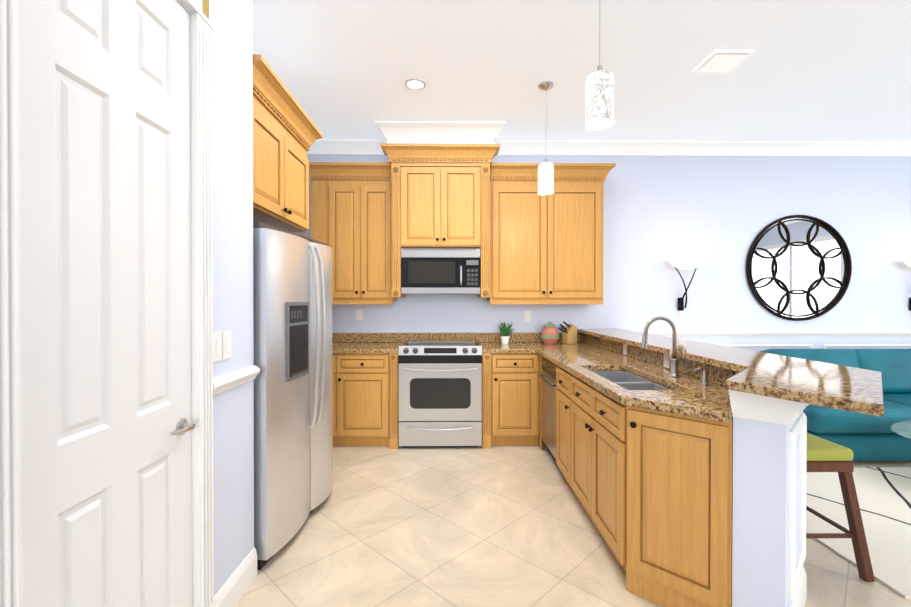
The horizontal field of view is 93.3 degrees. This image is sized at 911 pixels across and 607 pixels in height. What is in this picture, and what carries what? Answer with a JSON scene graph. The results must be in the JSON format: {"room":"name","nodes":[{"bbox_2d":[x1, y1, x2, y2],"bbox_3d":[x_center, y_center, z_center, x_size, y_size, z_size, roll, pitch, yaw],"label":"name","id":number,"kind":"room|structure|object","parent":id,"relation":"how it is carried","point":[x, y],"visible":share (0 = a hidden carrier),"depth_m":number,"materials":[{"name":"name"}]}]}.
{"room":"kitchen","nodes":[
{"label":"kitchen","id":0,"kind":"room"},
{"bbox_2d":[180,0,910,606],"bbox_3d":[2.849,-0.166,1.325,9.400,3.050,6.870,0,0,-1],"label":"wall","id":1,"kind":"structure","parent":0,"point":[718,212],"depth_m":4.62,"materials":[{"name":"blue"}]},
{"bbox_2d":[19,0,194,606],"bbox_3d":[-0.990,0.129,1.302,0.087,2.438,0.670,0,0,-1],"label":"door","id":2,"kind":"structure","parent":1,"relation":"in","point":[108,426],"depth_m":1.24,"materials":[{"name":"white wood"}]},
{"bbox_2d":[0,0,218,606],"bbox_3d":[-1.028,0.052,1.301,0.133,2.615,0.926,0,0,-1],"label":"door frame","id":3,"kind":"structure","parent":1,"relation":"attached to","point":[202,21],"depth_m":1.63,"materials":[{"name":"white wood"}]},
{"bbox_2d":[213,331,231,361],"bbox_3d":[-0.997,0.181,1.840,0.008,0.120,0.150,0,0,-1],"label":"switch plate","id":4,"kind":"object","parent":1,"relation":"attached to","point":[222,345],"visible":0.9,"depth_m":1.84,"materials":[{"name":"white plastic"}]},
{"bbox_2d":[214,547,256,606],"bbox_3d":[-0.995,1.285,1.944,0.016,0.140,0.404,0,0,-1],"label":"baseboard","id":5,"kind":"structure","parent":1,"relation":"attached to","point":[234,588],"depth_m":1.97,"materials":[{"name":"white wood"}]},
{"bbox_2d":[213,365,259,394],"bbox_3d":[-0.986,0.342,1.938,0.034,0.066,0.404,0,0,-1],"label":"trim","id":6,"kind":"structure","parent":1,"relation":"attached to","point":[231,380],"depth_m":1.91,"materials":[{"name":"white wood"}]},
{"bbox_2d":[253,54,322,231],"bbox_3d":[-1.361,-0.882,2.670,0.766,0.744,1.038,0,0,-1],"label":"upper cabinet","id":7,"kind":"object","parent":1,"relation":"attached to","point":[287,133],"visible":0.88,"depth_m":2.56,"materials":[{"name":"brown wood"}]},
{"bbox_2d":[307,139,383,154],"bbox_3d":[-1.154,-1.650,4.536,0.985,0.125,0.100,0,0,-1],"label":"crown molding","id":8,"kind":"structure","parent":1,"relation":"attached to","point":[320,146],"depth_m":4.54,"materials":[{"name":"white"}]},
{"bbox_2d":[309,163,396,302],"bbox_3d":[-1.030,-0.697,4.418,0.811,1.350,0.348,0,0,-1],"label":"upper cabinet","id":9,"kind":"object","parent":1,"relation":"attached to","point":[369,220],"depth_m":4.25,"materials":[{"name":"brown wood"}]},
{"bbox_2d":[356,309,362,319],"bbox_3d":[-1.027,0.122,4.595,0.070,0.116,0.008,0,0,-1],"label":"electrical outlet plate","id":10,"kind":"object","parent":1,"relation":"attached to","point":[359,315],"depth_m":4.59,"materials":[{"name":"white plastic"}]},
{"bbox_2d":[375,141,386,152],"bbox_3d":[-0.709,-1.649,4.306,0.100,0.125,0.330,0,0,-1],"label":"crown molding","id":11,"kind":"structure","parent":1,"relation":"attached to","point":[376,142],"depth_m":4.51,"materials":[{"name":"white"}]},
{"bbox_2d":[397,143,480,254],"bbox_3d":[-0.145,-1.024,4.360,0.774,0.955,0.478,0,0,-1],"label":"upper cabinet","id":12,"kind":"object","parent":1,"relation":"attached to","point":[439,203],"depth_m":4.13,"materials":[{"name":"brown wood"}]},
{"bbox_2d":[401,248,479,293],"bbox_3d":[-0.144,-0.316,4.361,0.766,0.436,0.484,0,0,-1],"label":"microwave","id":13,"kind":"object","parent":12,"relation":"attached to","point":[437,271],"visible":1,"depth_m":4.17,"materials":[{"name":"grey metal"}]},
{"bbox_2d":[375,121,506,140],"bbox_3d":[-0.142,-1.647,4.082,1.230,0.125,0.100,0,0,-1],"label":"crown molding","id":14,"kind":"structure","parent":1,"relation":"attached to","point":[494,130],"depth_m":4.08,"materials":[{"name":"white"}]},
{"bbox_2d":[494,141,506,152],"bbox_3d":[0.421,-1.649,4.318,0.100,0.125,0.330,0,0,-1],"label":"crown molding","id":15,"kind":"structure","parent":1,"relation":"attached to","point":[501,143],"depth_m":4.52,"materials":[{"name":"white"}]},
{"bbox_2d":[524,311,530,321],"bbox_3d":[0.773,0.136,4.615,0.070,0.116,0.008,0,0,-1],"label":"electrical outlet plate","id":16,"kind":"object","parent":1,"relation":"attached to","point":[527,314],"depth_m":4.61,"materials":[{"name":"white plastic"}]},
{"bbox_2d":[485,163,604,302],"bbox_3d":[0.908,-0.697,4.439,1.133,1.350,0.348,0,0,-1],"label":"upper cabinet","id":17,"kind":"object","parent":1,"relation":"attached to","point":[539,248],"depth_m":4.27,"materials":[{"name":"brown wood"}]},
{"bbox_2d":[623,343,626,354],"bbox_3d":[1.380,0.369,3.498,0.005,0.094,0.070,0,0,-1],"label":"electrical outlet plate","id":18,"kind":"object","parent":1,"relation":"attached to","point":[624,345],"depth_m":3.50,"materials":[{"name":"white plastic"}]},
{"bbox_2d":[664,354,669,367],"bbox_3d":[1.388,0.374,2.828,0.005,0.094,0.070,0,0,-1],"label":"electrical outlet plate","id":19,"kind":"object","parent":1,"relation":"attached to","point":[666,357],"depth_m":2.82,"materials":[{"name":"white plastic"}]},
{"bbox_2d":[680,309,685,319],"bbox_3d":[2.453,0.119,4.633,0.070,0.115,0.010,0,0,-1],"label":"light switch","id":20,"kind":"object","parent":1,"relation":"attached to","point":[682,315],"visible":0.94,"depth_m":4.62,"materials":[{"name":"white plastic"}]},
{"bbox_2d":[667,258,705,310],"bbox_3d":[2.424,-0.197,4.523,0.400,0.548,0.219,0,0,-1],"label":"wall sconce","id":21,"kind":"object","parent":1,"relation":"attached to","point":[685,263],"visible":0.98,"depth_m":4.48,"materials":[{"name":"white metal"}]},
{"bbox_2d":[498,140,910,156],"bbox_3d":[3.881,-1.651,4.592,7.025,0.125,0.100,0,0,-1],"label":"crown molding","id":22,"kind":"structure","parent":1,"relation":"attached to","point":[513,147],"depth_m":4.58,"materials":[{"name":"white"}]},
{"bbox_2d":[717,344,811,348],"bbox_3d":[3.343,0.767,4.646,1.028,0.648,0.012,0,0,-1],"label":"trim","id":23,"kind":"structure","parent":1,"relation":"attached to","point":[729,345],"depth_m":4.64,"materials":[{"name":"white wood"}]},
{"bbox_2d":[728,390,808,425],"bbox_3d":[1.361,0.389,1.739,0.611,0.125,0.491,0,0,-1],"label":"trim","id":24,"kind":"structure","parent":1,"relation":"attached to","point":[763,408],"depth_m":1.62,"materials":[{"name":"white"}]},
{"bbox_2d":[732,567,806,606],"bbox_3d":[1.361,1.286,1.792,0.518,0.140,0.397,0,0,-1],"label":"baseboard","id":25,"kind":"structure","parent":1,"relation":"attached to","point":[799,600],"depth_m":1.88,"materials":[{"name":"white wood"}]},
{"bbox_2d":[632,330,910,336],"bbox_3d":[4.462,0.324,4.645,5.860,0.066,0.034,0,0,-1],"label":"trim","id":26,"kind":"structure","parent":1,"relation":"attached to","point":[680,333],"depth_m":4.63,"materials":[{"name":"white wood"}]},
{"bbox_2d":[788,412,806,599],"bbox_3d":[1.424,0.816,1.797,0.288,0.648,0.288,0,0,-1],"label":"trim","id":27,"kind":"structure","parent":1,"relation":"attached to","point":[795,564],"depth_m":1.66,"materials":[{"name":"white wood"}]},
{"bbox_2d":[746,215,851,320],"bbox_3d":[3.693,-0.383,4.628,1.142,1.142,0.034,0,0,-1],"label":"wall mirror","id":28,"kind":"object","parent":1,"relation":"attached to","point":[798,267],"visible":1,"depth_m":4.63,"materials":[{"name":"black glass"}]},
{"bbox_2d":[823,344,910,348],"bbox_3d":[4.493,0.766,4.659,1.028,0.648,0.012,0,0,-1],"label":"trim","id":29,"kind":"structure","parent":1,"relation":"attached to","point":[824,345],"depth_m":4.65,"materials":[{"name":"white wood"}]},
{"bbox_2d":[903,259,910,310],"bbox_3d":[4.944,-0.197,4.551,0.400,0.548,0.219,0,0,-1],"label":"wall sconce","id":30,"kind":"object","parent":1,"relation":"attached to","point":[907,262],"visible":0.98,"depth_m":4.56,"materials":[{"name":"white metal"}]},
{"bbox_2d":[235,445,910,606],"bbox_3d":[2.749,1.389,1.350,9.360,0.060,6.900,0,0,-1],"label":"floor","id":31,"kind":"structure","parent":0,"point":[480,526],"depth_m":2.39,"materials":[{"name":"tile"}]},
{"bbox_2d":[253,222,332,569],"bbox_3d":[-1.219,0.468,2.634,0.782,1.765,0.875,0,0,6],"label":"refrigerator","id":32,"kind":"object","parent":31,"relation":"on","point":[293,385],"visible":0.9,"depth_m":2.35,"materials":[{"name":"grey metal"}]},
{"bbox_2d":[332,353,388,445],"bbox_3d":[-1.190,0.900,4.272,1.140,0.879,0.658,0,0,-1],"label":"base cabinet","id":33,"kind":"object","parent":31,"relation":"on","point":[360,382],"visible":0.33,"depth_m":3.98,"materials":[{"name":"brown wood"}]},
{"bbox_2d":[389,353,398,448],"bbox_3d":[-0.573,0.901,4.025,0.086,0.879,0.149,0,0,-1],"label":"pilaster","id":34,"kind":"object","parent":33,"relation":"attached to","point":[393,402],"visible":0.88,"depth_m":3.97,"materials":[{"name":"brown wood"}]},
{"bbox_2d":[398,341,481,447],"bbox_3d":[-0.143,0.866,4.239,0.770,0.946,0.694,0,0,-1],"label":"range","id":35,"kind":"object","parent":31,"relation":"on","point":[440,393],"visible":1,"depth_m":3.95,"materials":[{"name":"grey metal"}]},
{"bbox_2d":[491,353,538,445],"bbox_3d":[0.556,0.900,4.291,0.446,0.879,0.658,0,0,-1],"label":"base cabinet","id":36,"kind":"object","parent":31,"relation":"on","point":[514,398],"visible":0.94,"depth_m":4.00,"materials":[{"name":"brown wood"}]},
{"bbox_2d":[482,353,490,448],"bbox_3d":[0.291,0.901,4.035,0.086,0.879,0.149,0,0,-1],"label":"pilaster","id":37,"kind":"object","parent":36,"relation":"attached to","point":[486,400],"visible":0.94,"depth_m":3.98,"materials":[{"name":"brown wood"}]},
{"bbox_2d":[538,355,546,449],"bbox_3d":[1.088,0.900,4.270,0.614,0.879,0.713,0,0,-1],"label":"base cabinet","id":38,"kind":"object","parent":31,"relation":"on","point":[541,443],"visible":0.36,"depth_m":3.97,"materials":[{"name":"brown wood"}]},
{"bbox_2d":[332,329,643,352],"bbox_3d":[0.008,0.365,4.290,3.537,0.186,0.642,0,0,-1],"label":"countertop","id":39,"kind":"structure","parent":38,"relation":"on","point":[341,342],"depth_m":4.58,"materials":[{"name":"stone"}]},
{"bbox_2d":[498,322,514,343],"bbox_3d":[0.529,0.302,4.481,0.178,0.228,0.137,0,0,-1],"label":"potted plant","id":40,"kind":"object","parent":39,"relation":"on","point":[506,332],"visible":1,"depth_m":4.44,"materials":[{"name":"green plant"}]},
{"bbox_2d":[541,322,558,343],"bbox_3d":[0.975,0.302,4.433,0.179,0.228,0.177,0,0,-1],"label":"ceramic jar","id":41,"kind":"object","parent":39,"relation":"on","point":[550,334],"visible":1,"depth_m":4.37,"materials":[{"name":"red"}]},
{"bbox_2d":[558,321,576,343],"bbox_3d":[1.152,0.298,4.459,0.191,0.235,0.100,0,0,-21],"label":"knife block","id":42,"kind":"object","parent":39,"relation":"on","point":[569,334],"visible":1,"depth_m":4.43,"materials":[{"name":"brown wood"}]},
{"bbox_2d":[539,356,558,461],"bbox_3d":[1.056,0.908,3.612,0.625,0.872,0.594,0,0,-1],"label":"dishwasher","id":43,"kind":"object","parent":31,"relation":"on","point":[548,377],"visible":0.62,"depth_m":3.61,"materials":[{"name":"grey metal"}]},
{"bbox_2d":[612,399,732,606],"bbox_3d":[1.101,0.916,1.913,0.626,0.879,0.372,0,0,-1],"label":"base cabinet","id":44,"kind":"object","parent":31,"relation":"on","point":[652,490],"depth_m":1.97,"materials":[{"name":"brown wood"}]},
{"bbox_2d":[532,333,883,422],"bbox_3d":[1.268,0.374,2.923,1.047,0.186,3.360,0,0,-1],"label":"countertop","id":45,"kind":"structure","parent":44,"relation":"on","point":[836,386],"depth_m":2.07,"materials":[{"name":"stone"}]},
{"bbox_2d":[592,371,670,389],"bbox_3d":[1.026,0.561,2.565,0.317,0.180,0.817,0,0,-1],"label":"sink","id":46,"kind":"object","parent":45,"relation":"in","point":[625,379],"depth_m":2.75,"materials":[{"name":"silver metal"}]},
{"bbox_2d":[640,316,679,376],"bbox_3d":[1.206,0.252,2.554,0.230,0.354,0.097,0,0,-1],"label":"faucet","id":47,"kind":"object","parent":45,"relation":"on","point":[673,362],"visible":1,"depth_m":2.52,"materials":[{"name":"silver metal"}]},
{"bbox_2d":[694,368,708,385],"bbox_3d":[1.301,0.385,2.277,0.079,0.092,0.043,0,0,-1],"label":"soap pump","id":48,"kind":"object","parent":45,"relation":"on","point":[704,381],"visible":1,"depth_m":2.27,"materials":[{"name":"silver metal"}]},
{"bbox_2d":[759,349,910,460],"bbox_3d":[4.511,0.884,4.046,3.176,0.874,1.060,0,0,-1],"label":"sofa","id":49,"kind":"object","parent":31,"relation":"on","point":[864,437],"visible":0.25,"depth_m":3.57,"materials":[{"name":"teal fabric"}]},
{"bbox_2d":[806,461,874,581],"bbox_3d":[1.788,1.072,2.327,0.491,0.569,0.491,0,0,-1],"label":"bar stool","id":50,"kind":"object","parent":31,"relation":"on","point":[855,532],"visible":0.21,"depth_m":2.13,"materials":[{"name":"brown wood"}]},
{"bbox_2d":[807,433,852,460],"bbox_3d":[1.788,0.754,2.325,0.390,0.064,0.390,0,0,-1],"label":"seat","id":51,"kind":"object","parent":50,"relation":"on","point":[820,449],"visible":0.33,"depth_m":2.14,"materials":[{"name":"yellow"}]},
{"bbox_2d":[806,467,910,598],"bbox_3d":[4.384,1.342,2.750,4.660,0.014,1.505,0,0,-1],"label":"rug","id":52,"kind":"object","parent":31,"relation":"on","point":[884,496],"visible":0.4,"depth_m":2.70,"materials":[{"name":"white fabric"}]},
{"bbox_2d":[891,420,910,438],"bbox_3d":[3.901,1.134,3.011,1.450,0.398,0.925,0,0,-1],"label":"coffee table","id":53,"kind":"object","parent":52,"relation":"on","point":[903,428],"visible":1,"depth_m":3.21,"materials":[{"name":"clear glass"}]},
{"bbox_2d":[252,0,910,141],"bbox_3d":[2.749,-1.731,1.329,9.360,0.080,6.900,0,0,-1],"label":"ceiling","id":54,"kind":"structure","parent":0,"point":[823,70],"depth_m":3.06,"materials":[{"name":"white paint"}]},
{"bbox_2d":[404,79,425,89],"bbox_3d":[-0.313,-1.701,3.345,0.170,0.006,0.170,0,0,-1],"label":"recessed light","id":55,"kind":"object","parent":54,"relation":"in","point":[415,84],"visible":1,"depth_m":3.34,"materials":[{"name":"white"}]},
{"bbox_2d":[538,81,553,194],"bbox_3d":[0.707,-1.284,3.359,0.124,0.840,0.124,0,0,-1],"label":"pendant light","id":56,"kind":"object","parent":54,"relation":"hanging from","point":[545,177],"visible":1,"depth_m":3.31,"materials":[{"name":"white glass"}]},
{"bbox_2d":[585,0,613,129],"bbox_3d":[0.657,-1.255,1.958,0.124,0.880,0.124,0,0,-1],"label":"pendant light","id":57,"kind":"object","parent":54,"relation":"hanging from","point":[599,109],"visible":1,"depth_m":1.91,"materials":[{"name":"white glass"}]},
{"bbox_2d":[692,50,754,72],"bbox_3d":[1.871,-1.691,3.019,0.270,0.022,0.270,0,0,-1],"label":"ceiling vent","id":58,"kind":"object","parent":54,"relation":"in","point":[721,61],"visible":1,"depth_m":3.00,"materials":[{"name":"white metal"}]}
]}

